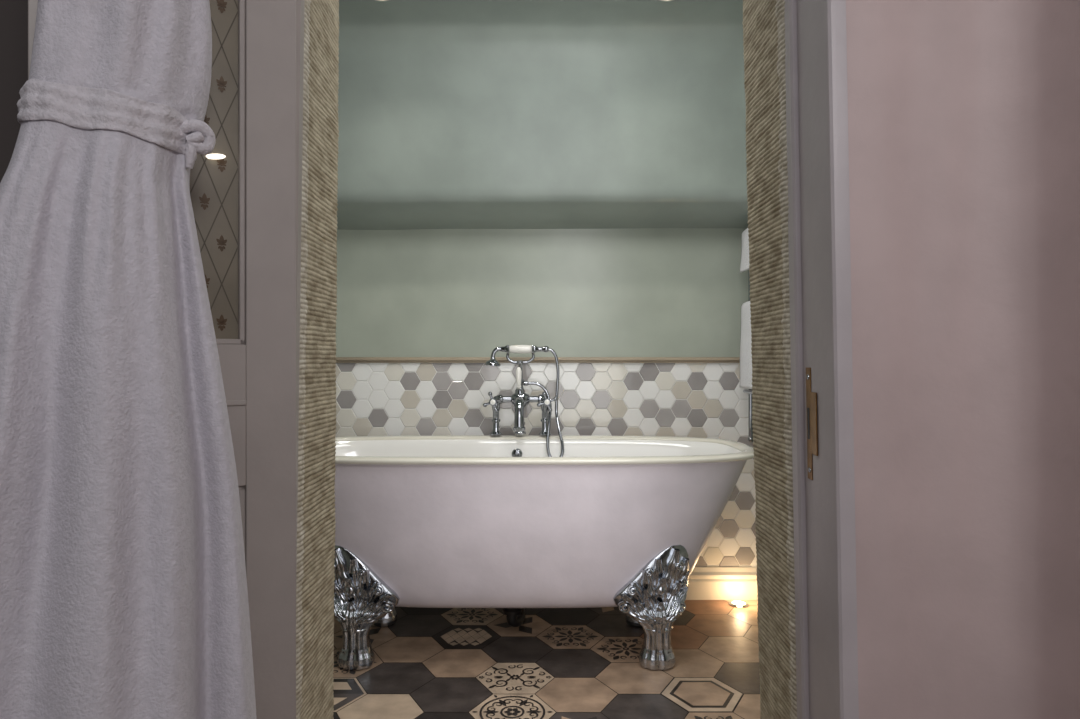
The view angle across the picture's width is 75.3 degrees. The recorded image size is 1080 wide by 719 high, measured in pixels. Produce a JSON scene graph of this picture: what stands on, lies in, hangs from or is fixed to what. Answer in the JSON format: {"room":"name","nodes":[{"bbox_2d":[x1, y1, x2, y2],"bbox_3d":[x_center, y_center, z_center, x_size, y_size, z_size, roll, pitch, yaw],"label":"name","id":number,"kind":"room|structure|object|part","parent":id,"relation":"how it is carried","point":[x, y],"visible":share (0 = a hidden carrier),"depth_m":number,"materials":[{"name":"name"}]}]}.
{"room":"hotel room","nodes":[
{"label":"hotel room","id":0,"kind":"room"},
{"bbox_2d":[0,0,27,181],"bbox_3d":[-0.200,-0.280,1.184,2.800,2.400,0.228,0,0,0],"label":"wall","id":1,"kind":"structure","parent":0,"point":[13,13],"depth_m":1.09,"materials":[{"name":"grey"}]},
{"bbox_2d":[28,0,295,718],"bbox_3d":[-0.490,-0.070,0.949,0.330,1.960,0.127,0,0,-35],"label":"door","id":2,"kind":"structure","parent":1,"relation":"in","point":[243,192],"depth_m":1.04,"materials":[{"name":"paint"}]},
{"bbox_2d":[0,0,256,718],"bbox_3d":[-0.512,-0.018,0.826,0.352,1.216,0.178,0,0,-32],"label":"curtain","id":3,"kind":"object","parent":2,"relation":"hanging from","point":[124,591],"visible":1,"depth_m":0.78,"materials":[{"name":"white fabric"}]},
{"bbox_3d":[-0.520,-0.481,0.988,0.190,0.918,0.009,0,0,-35],"label":"panel","id":4,"kind":"part","parent":2,"relation":"part of","materials":[{"name":"beige paper"}]},
{"bbox_3d":[-0.513,-0.110,0.978,0.190,1.660,0.025,0,0,-35],"label":"moulding","id":5,"kind":"part","parent":2,"relation":"part of","materials":[{"name":"paint"}]},
{"bbox_2d":[296,0,304,575],"bbox_3d":[-0.400,-0.080,1.083,0.079,2.000,0.022,0,0,0],"label":"trim","id":6,"kind":"structure","parent":1,"relation":"attached to","point":[299,3],"depth_m":1.08,"materials":[{"name":"paint"}]},
{"bbox_2d":[296,0,338,718],"bbox_3d":[-0.389,-0.080,1.194,0.068,2.000,0.216,0,0,0],"label":"wall","id":7,"kind":"structure","parent":0,"point":[316,522],"depth_m":1.18,"materials":[{"name":"paint"}]},
{"bbox_2d":[337,0,747,229],"bbox_3d":[-0.100,-0.801,1.991,1.900,0.603,1.424,0,0,0],"label":"ceiling","id":8,"kind":"structure","parent":0,"point":[453,114],"depth_m":2.38,"materials":[{"name":"green paint"}]},
{"bbox_2d":[335,228,756,566],"bbox_3d":[-0.100,0.200,2.747,1.900,1.440,0.106,0,0,0],"label":"wall","id":9,"kind":"structure","parent":0,"point":[626,292],"depth_m":2.70,"materials":[{"name":"paint"}]},
{"bbox_2d":[336,357,739,362],"bbox_3d":[-0.100,0.002,2.690,1.900,0.022,0.020,0,0,0],"label":"trim","id":10,"kind":"structure","parent":9,"relation":"attached to","point":[338,359],"depth_m":2.68,"materials":[{"name":"brown wood"}]},
{"bbox_2d":[686,566,756,599],"bbox_3d":[-0.100,0.859,2.689,1.900,0.122,0.022,0,0,0],"label":"baseboard","id":11,"kind":"structure","parent":9,"relation":"attached to","point":[704,583],"depth_m":2.68,"materials":[{"name":"white wood"}]},
{"bbox_2d":[333,600,760,718],"bbox_3d":[-0.200,0.944,0.550,2.800,0.052,4.300,0,0,0],"label":"floor","id":12,"kind":"structure","parent":0,"point":[432,663],"depth_m":2.08,"materials":[{"name":"tile"}]},
{"bbox_2d":[334,435,753,670],"bbox_3d":[-0.100,0.605,2.270,1.576,0.656,0.618,0,0,0],"label":"bathtub","id":13,"kind":"object","parent":12,"relation":"on","point":[624,523],"visible":0.91,"depth_m":2.04,"materials":[{"name":"white ceramic"}]},
{"bbox_2d":[483,345,563,456],"bbox_3d":[-0.058,0.156,2.498,0.291,0.418,0.150,0,0,3],"label":"mixer tap","id":14,"kind":"object","parent":13,"relation":"on","point":[519,399],"visible":0.98,"depth_m":2.53,"materials":[{"name":"silver metal"}]},
{"bbox_3d":[-0.167,0.151,2.516,0.074,0.074,0.058,0,0,0],"label":"cross handle","id":15,"kind":"part","parent":14,"relation":"part of","materials":[{"name":"silver metal"}]},
{"bbox_3d":[-0.160,0.203,2.545,0.048,0.140,0.048,0,0,0],"label":"inlet leg","id":16,"kind":"part","parent":14,"relation":"part of","materials":[{"name":"silver metal"}]},
{"bbox_3d":[-0.073,0.191,2.480,0.044,0.118,0.114,0,0,0],"label":"spout","id":17,"kind":"part","parent":14,"relation":"part of","materials":[{"name":"silver metal"}]},
{"bbox_3d":[-0.076,0.067,2.514,0.021,0.080,0.029,0,0,0],"label":"diverter lever","id":18,"kind":"part","parent":14,"relation":"part of","materials":[{"name":"white ceramic"}]},
{"bbox_3d":[0.018,0.203,2.545,0.048,0.140,0.048,0,0,0],"label":"inlet leg","id":19,"kind":"part","parent":14,"relation":"part of","materials":[{"name":"silver metal"}]},
{"bbox_3d":[0.025,0.151,2.516,0.074,0.074,0.058,0,0,0],"label":"cross handle","id":20,"kind":"part","parent":14,"relation":"part of","materials":[{"name":"silver metal"}]},
{"bbox_2d":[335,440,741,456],"bbox_3d":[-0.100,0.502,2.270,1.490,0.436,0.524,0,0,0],"label":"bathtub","id":21,"kind":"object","parent":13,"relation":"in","point":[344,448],"depth_m":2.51,"materials":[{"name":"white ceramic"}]},
{"bbox_2d":[729,600,748,607],"bbox_3d":[0.745,0.915,2.625,0.072,0.009,0.072,0,0,0],"label":"floor light","id":22,"kind":"object","parent":12,"relation":"on","point":[735,603],"visible":1,"depth_m":2.61,"materials":[{"name":"silver metal"}]},
{"bbox_2d":[742,0,796,718],"bbox_3d":[0.403,-0.080,1.194,0.089,2.000,0.216,0,0,0],"label":"wall","id":23,"kind":"structure","parent":0,"point":[763,23],"depth_m":1.18,"materials":[{"name":"paint"}]},
{"bbox_2d":[846,0,1079,718],"bbox_3d":[0.678,-0.280,-0.302,0.274,2.400,2.581,0,0,-7],"label":"wall","id":24,"kind":"structure","parent":0,"point":[964,115],"depth_m":0.96,"materials":[{"name":"paint"}]},
{"bbox_2d":[784,0,858,718],"bbox_3d":[0.408,-0.080,1.028,0.071,2.000,0.144,0,0,0],"label":"trim","id":25,"kind":"structure","parent":24,"relation":"attached to","point":[815,30],"depth_m":1.00,"materials":[{"name":"grey paint"}]},
{"bbox_2d":[806,367,817,479],"bbox_3d":[0.402,0.096,1.036,0.005,0.167,0.041,0,0,0],"label":"strike plate","id":26,"kind":"object","parent":25,"relation":"attached to","point":[811,397],"visible":1,"depth_m":1.04,"materials":[{"name":"gold metal"}]},
{"bbox_3d":[0.403,0.096,1.047,0.004,0.167,0.018,0,0,0],"label":"plate","id":27,"kind":"part","parent":26,"relation":"part of","materials":[{"name":"gold metal"}]},
{"bbox_3d":[0.900,-0.130,2.050,0.100,2.100,1.500,0,0,0],"label":"wall","id":28,"kind":"structure","parent":0,"visible":0},
{"bbox_2d":[743,270,752,441],"bbox_3d":[0.810,-0.101,2.417,0.080,0.826,0.475,0,0,0],"label":"towel rail","id":29,"kind":"object","parent":28,"relation":"attached to","point":[748,391],"visible":0.12,"depth_m":2.63,"materials":[{"name":"silver metal"}]},
{"bbox_2d":[739,228,749,272],"bbox_3d":[0.776,-0.406,2.430,0.061,0.162,0.384,0,0,0],"label":"bath towel","id":30,"kind":"object","parent":29,"relation":"hanging from","point":[744,263],"visible":0.16,"depth_m":2.56,"materials":[{"name":"white fabric"}]},
{"bbox_2d":[740,301,751,388],"bbox_3d":[0.775,-0.055,2.429,0.060,0.321,0.385,0,0,0],"label":"bath towel","id":31,"kind":"object","parent":29,"relation":"hanging from","point":[745,336],"visible":0.15,"depth_m":2.54,"materials":[{"name":"white fabric"}]},
{"bbox_3d":[0.778,0.120,2.417,0.016,0.016,0.475,0,0,0],"label":"rail","id":32,"kind":"part","parent":29,"relation":"part of","materials":[{"name":"silver metal"}]},
{"bbox_3d":[0.794,-0.101,2.635,0.024,0.826,0.024,0,0,0],"label":"post","id":33,"kind":"part","parent":29,"relation":"part of","materials":[{"name":"silver metal"}]}
]}

